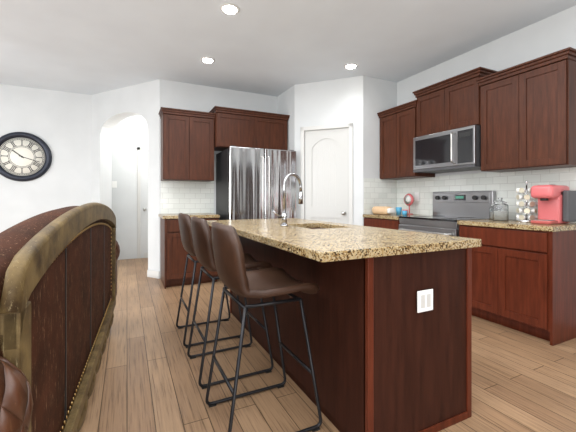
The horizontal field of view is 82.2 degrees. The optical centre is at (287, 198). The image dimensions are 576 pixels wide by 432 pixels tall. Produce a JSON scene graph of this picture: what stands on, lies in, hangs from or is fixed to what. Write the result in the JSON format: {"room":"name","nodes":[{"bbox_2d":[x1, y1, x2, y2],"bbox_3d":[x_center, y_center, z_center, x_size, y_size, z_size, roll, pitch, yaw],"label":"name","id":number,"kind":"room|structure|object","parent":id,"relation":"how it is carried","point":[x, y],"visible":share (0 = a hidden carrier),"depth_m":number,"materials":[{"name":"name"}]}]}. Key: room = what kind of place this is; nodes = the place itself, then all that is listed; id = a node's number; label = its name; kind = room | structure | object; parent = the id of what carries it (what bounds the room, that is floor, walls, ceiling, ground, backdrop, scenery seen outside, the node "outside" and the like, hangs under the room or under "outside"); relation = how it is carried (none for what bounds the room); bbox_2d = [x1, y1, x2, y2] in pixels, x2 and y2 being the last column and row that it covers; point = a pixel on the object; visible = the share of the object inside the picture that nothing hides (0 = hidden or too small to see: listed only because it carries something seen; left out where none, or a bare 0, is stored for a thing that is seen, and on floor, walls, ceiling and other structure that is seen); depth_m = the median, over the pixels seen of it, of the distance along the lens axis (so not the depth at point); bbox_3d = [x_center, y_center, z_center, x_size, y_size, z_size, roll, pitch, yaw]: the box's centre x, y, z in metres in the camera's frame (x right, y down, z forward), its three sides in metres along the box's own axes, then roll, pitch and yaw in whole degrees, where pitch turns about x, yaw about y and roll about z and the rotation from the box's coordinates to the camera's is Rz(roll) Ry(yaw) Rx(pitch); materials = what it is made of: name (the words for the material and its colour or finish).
{"room":"kitchen","nodes":[
{"label":"kitchen","id":0,"kind":"room"},
{"bbox_2d":[0,84,91,232],"bbox_3d":[-5.450,-0.287,4.668,4.657,2.835,0.630,0,0,-26],"label":"wall","id":1,"kind":"structure","parent":0,"point":[59,123],"depth_m":5.17,"materials":[{"name":"paint"}]},
{"bbox_2d":[0,132,51,181],"bbox_3d":[-4.021,-0.640,4.983,0.750,0.750,0.053,0,0,-26],"label":"wall clock","id":2,"kind":"object","parent":1,"relation":"attached to","point":[24,156],"visible":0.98,"depth_m":5.00,"materials":[{"name":"grey"}]},
{"bbox_2d":[92,79,159,270],"bbox_3d":[-2.522,-0.287,5.162,1.663,2.835,0.200,0,0,27],"label":"wall","id":3,"kind":"structure","parent":0,"point":[111,109],"depth_m":4.98,"materials":[{"name":"paint"}]},
{"bbox_2d":[144,252,159,278],"bbox_3d":[-3.589,1.080,4.872,8.180,0.100,1.895,0,0,-26],"label":"baseboard","id":4,"kind":"structure","parent":3,"relation":"attached to","point":[153,274],"depth_m":4.75,"materials":[{"name":"grey"}]},
{"bbox_2d":[112,115,147,259],"bbox_3d":[-1.691,-0.287,6.919,4.313,2.835,0.120,0,0,-26],"label":"wall","id":5,"kind":"structure","parent":0,"point":[129,135],"depth_m":6.22,"materials":[{"name":"paint"}]},
{"bbox_2d":[112,181,116,187],"bbox_3d":[-3.212,-0.270,6.106,0.080,0.120,0.007,0,0,-26],"label":"light switch","id":6,"kind":"object","parent":5,"relation":"attached to","point":[114,184],"visible":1,"depth_m":6.10,"materials":[{"name":"white plastic"}]},
{"bbox_2d":[137,147,147,258],"bbox_3d":[-2.446,0.071,6.474,0.934,2.117,0.118,0,0,-26],"label":"door frame","id":7,"kind":"structure","parent":5,"relation":"attached to","point":[138,198],"depth_m":6.27,"materials":[{"name":"grey wood"}]},
{"bbox_2d":[160,79,276,213],"bbox_3d":[-0.445,-0.287,5.435,3.135,2.835,0.120,0,0,-26],"label":"wall","id":8,"kind":"structure","parent":0,"point":[184,96],"depth_m":5.00,"materials":[{"name":"paint"}]},
{"bbox_2d":[161,181,213,213],"bbox_3d":[-1.472,-0.020,4.865,0.760,0.520,0.003,0,0,-26],"label":"backsplash","id":9,"kind":"structure","parent":8,"relation":"attached to","point":[186,197],"depth_m":4.86,"materials":[{"name":"tile"}]},
{"bbox_2d":[158,106,289,181],"bbox_3d":[-0.899,-0.775,4.883,1.865,1.030,0.465,0,0,-26],"label":"upper cabinets","id":10,"kind":"object","parent":8,"relation":"attached to","point":[192,141],"visible":0.83,"depth_m":4.64,"materials":[{"name":"brown wood"}]},
{"bbox_2d":[0,0,575,96],"bbox_3d":[-1.529,-1.755,1.424,9.300,0.100,10.700,0,0,-26],"label":"ceiling","id":11,"kind":"structure","parent":0,"point":[276,48],"depth_m":3.51,"materials":[{"name":"paint"}]},
{"bbox_2d":[200,57,214,62],"bbox_3d":[-0.984,-1.699,4.048,0.176,0.012,0.176,0,0,-26],"label":"recessed light","id":12,"kind":"object","parent":11,"relation":"in","point":[207,59],"visible":1,"depth_m":4.03,"materials":[{"name":"white"}]},
{"bbox_2d":[220,3,239,14],"bbox_3d":[-0.521,-1.699,2.961,0.176,0.012,0.176,0,0,-26],"label":"recessed light","id":13,"kind":"object","parent":11,"relation":"in","point":[229,8],"visible":1,"depth_m":2.95,"materials":[{"name":"white"}]},
{"bbox_2d":[344,63,357,68],"bbox_3d":[0.806,-1.699,4.232,0.176,0.012,0.176,0,0,-26],"label":"recessed light","id":14,"kind":"object","parent":11,"relation":"in","point":[350,66],"visible":1,"depth_m":4.22,"materials":[{"name":"white"}]},
{"bbox_2d":[78,258,575,431],"bbox_3d":[-1.529,1.180,1.424,9.300,0.100,10.700,0,0,-26],"label":"floor","id":15,"kind":"structure","parent":0,"point":[147,377],"depth_m":2.08,"materials":[{"name":"brown wood"}]},
{"bbox_2d":[0,202,119,431],"bbox_3d":[-1.537,0.583,1.631,1.069,1.095,2.759,0,0,-23],"label":"sofa","id":16,"kind":"object","parent":15,"relation":"on","point":[58,281],"visible":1,"depth_m":1.14,"materials":[{"name":"brown leather"}]},
{"bbox_2d":[158,213,219,288],"bbox_3d":[-1.375,0.670,4.553,0.720,0.920,0.630,0,0,-26],"label":"base cabinet","id":17,"kind":"object","parent":15,"relation":"on","point":[173,254],"visible":0.69,"depth_m":4.23,"materials":[{"name":"brown wood"}]},
{"bbox_2d":[176,213,244,347],"bbox_3d":[-0.666,0.624,2.791,0.494,1.011,0.434,0,0,-26],"label":"stool","id":18,"kind":"object","parent":15,"relation":"on","point":[185,231],"visible":0.54,"depth_m":2.60,"materials":[{"name":"leather"}]},
{"bbox_2d":[187,216,273,388],"bbox_3d":[-0.403,0.624,2.251,0.494,1.011,0.434,0,0,-26],"label":"stool","id":19,"kind":"object","parent":15,"relation":"on","point":[202,239],"visible":0.62,"depth_m":2.09,"materials":[{"name":"leather"}]},
{"bbox_2d":[216,146,295,219],"bbox_3d":[-0.469,0.209,4.875,1.000,1.842,0.806,0,0,-26],"label":"fridge","id":20,"kind":"object","parent":15,"relation":"on","point":[249,183],"visible":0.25,"depth_m":4.54,"materials":[{"name":"silver metal"}]},
{"bbox_2d":[205,222,321,431],"bbox_3d":[-0.140,0.624,1.712,0.494,1.011,0.434,0,0,-26],"label":"stool","id":21,"kind":"object","parent":15,"relation":"on","point":[236,277],"visible":0.98,"depth_m":1.59,"materials":[{"name":"leather"}]},
{"bbox_2d":[230,225,471,431],"bbox_3d":[0.190,0.690,2.502,0.695,0.880,2.092,0,0,-26],"label":"kitchen island","id":22,"kind":"object","parent":15,"relation":"on","point":[386,357],"depth_m":1.60,"materials":[{"name":"brown wood"}]},
{"bbox_2d":[207,218,480,264],"bbox_3d":[0.102,0.230,2.472,0.980,0.040,2.145,0,0,-26],"label":"island countertop","id":23,"kind":"structure","parent":22,"relation":"on","point":[338,242],"depth_m":1.71,"materials":[{"name":"beige stone"}]},
{"bbox_2d":[272,173,302,224],"bbox_3d":[0.000,0.002,2.579,0.313,0.416,0.130,0,0,-26],"label":"faucet","id":24,"kind":"object","parent":23,"relation":"on","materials":[{"name":"silver metal"}]},
{"bbox_2d":[417,289,432,312],"bbox_3d":[0.648,0.480,1.557,0.100,0.100,0.008,0,0,-26],"label":"outlet","id":25,"kind":"object","parent":22,"relation":"attached to","point":[424,300],"visible":0.96,"depth_m":1.55,"materials":[{"name":"white plastic"}]},
{"bbox_2d":[398,191,495,236],"bbox_3d":[1.739,0.520,3.713,0.698,1.220,0.776,0,0,-26],"label":"range","id":26,"kind":"object","parent":15,"relation":"on","point":[451,209],"visible":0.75,"depth_m":3.69,"materials":[{"name":"silver metal"}]},
{"bbox_2d":[363,213,575,345],"bbox_3d":[1.803,0.670,3.660,0.630,0.920,2.258,0,0,-26],"label":"base cabinet","id":27,"kind":"object","parent":15,"relation":"on","point":[523,277],"visible":0.54,"depth_m":2.72,"materials":[{"name":"red wood"}]},
{"bbox_2d":[372,206,394,214],"bbox_3d":[1.273,0.154,4.415,0.140,0.110,0.340,0,0,-26],"label":"bread loaf","id":28,"kind":"object","parent":27,"relation":"on","point":[383,210],"visible":1,"depth_m":4.34,"materials":[{"name":"brown food"}]},
{"bbox_2d":[396,207,407,215],"bbox_3d":[1.486,0.159,4.289,0.140,0.100,0.214,0,0,-26],"label":"cups","id":29,"kind":"object","parent":27,"relation":"on","point":[399,211],"visible":0.96,"depth_m":4.32,"materials":[{"name":"blue plastic"}]},
{"bbox_2d":[404,193,413,214],"bbox_3d":[1.645,0.067,4.474,0.100,0.285,0.170,0,0,-26],"label":"fan","id":30,"kind":"object","parent":27,"relation":"on","point":[408,199],"visible":0.9,"depth_m":4.45,"materials":[{"name":"pink plastic"}]},
{"bbox_2d":[489,200,495,219],"bbox_3d":[2.113,0.112,3.356,0.110,0.195,0.110,0,0,-26],"label":"canister","id":31,"kind":"object","parent":27,"relation":"on","point":[491,213],"visible":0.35,"depth_m":3.35,"materials":[{"name":"clear glass"}]},
{"bbox_2d":[493,197,508,220],"bbox_3d":[2.064,0.097,3.204,0.130,0.225,0.130,0,0,-26],"label":"canister","id":32,"kind":"object","parent":27,"relation":"on","point":[500,209],"visible":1,"depth_m":3.16,"materials":[{"name":"clear glass"}]},
{"bbox_2d":[515,181,537,221],"bbox_3d":[2.206,0.021,3.051,0.170,0.377,0.170,0,0,-26],"label":"carousel","id":33,"kind":"object","parent":27,"relation":"on","point":[526,210],"visible":0.9,"depth_m":3.01,"materials":[{"name":"silver metal"}]},
{"bbox_2d":[531,184,575,223],"bbox_3d":[2.253,0.043,2.801,0.295,0.333,0.220,0,0,-26],"label":"coffee maker","id":34,"kind":"object","parent":27,"relation":"on","point":[556,204],"visible":1,"depth_m":2.75,"materials":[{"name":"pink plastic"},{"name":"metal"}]},
{"bbox_2d":[277,76,396,225],"bbox_3d":[0.708,-0.287,5.163,1.300,2.835,1.380,0,0,-26],"label":"wall","id":35,"kind":"structure","parent":0,"point":[359,102],"depth_m":4.67,"materials":[{"name":"paint"}]},
{"bbox_2d":[300,123,352,224],"bbox_3d":[0.546,0.034,4.742,0.531,2.192,0.584,0,0,-26],"label":"door","id":36,"kind":"structure","parent":35,"relation":"attached to","point":[329,174],"depth_m":4.76,"materials":[{"name":"grey wood"}]},
{"bbox_2d":[364,178,396,213],"bbox_3d":[1.308,-0.025,4.686,0.580,0.530,0.004,0,0,-26],"label":"backsplash","id":37,"kind":"structure","parent":35,"relation":"attached to","point":[377,192],"depth_m":4.68,"materials":[{"name":"tile"}]},
{"bbox_2d":[397,5,575,175],"bbox_3d":[2.841,-0.287,2.409,0.120,2.835,8.440,0,0,-26],"label":"wall","id":38,"kind":"structure","parent":0,"point":[550,34],"depth_m":3.44,"materials":[{"name":"paint"}]},
{"bbox_2d":[413,125,480,173],"bbox_3d":[1.861,-0.536,3.759,0.450,0.423,0.795,0,0,-26],"label":"microwave","id":39,"kind":"object","parent":38,"relation":"attached to","point":[456,150],"visible":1,"depth_m":3.61,"materials":[{"name":"grey metal"}]},
{"bbox_2d":[377,47,575,179],"bbox_3d":[1.916,-0.802,3.737,0.370,1.045,2.278,0,0,-26],"label":"upper cabinets","id":40,"kind":"object","parent":38,"relation":"attached to","point":[523,115],"visible":0.94,"depth_m":3.14,"materials":[{"name":"brown wood"}]},
{"bbox_2d":[397,167,575,222],"bbox_3d":[2.083,-0.025,3.822,0.004,0.530,2.235,0,0,-26],"label":"backsplash","id":41,"kind":"structure","parent":38,"relation":"attached to","point":[505,184],"depth_m":3.60,"materials":[{"name":"tile"}]},
{"bbox_2d":[415,192,418,200],"bbox_3d":[1.752,-0.030,4.481,0.006,0.120,0.080,0,0,-26],"label":"outlet","id":42,"kind":"object","parent":41,"relation":"attached to","point":[416,196],"visible":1,"depth_m":4.48,"materials":[{"name":"white plastic"}]}
]}

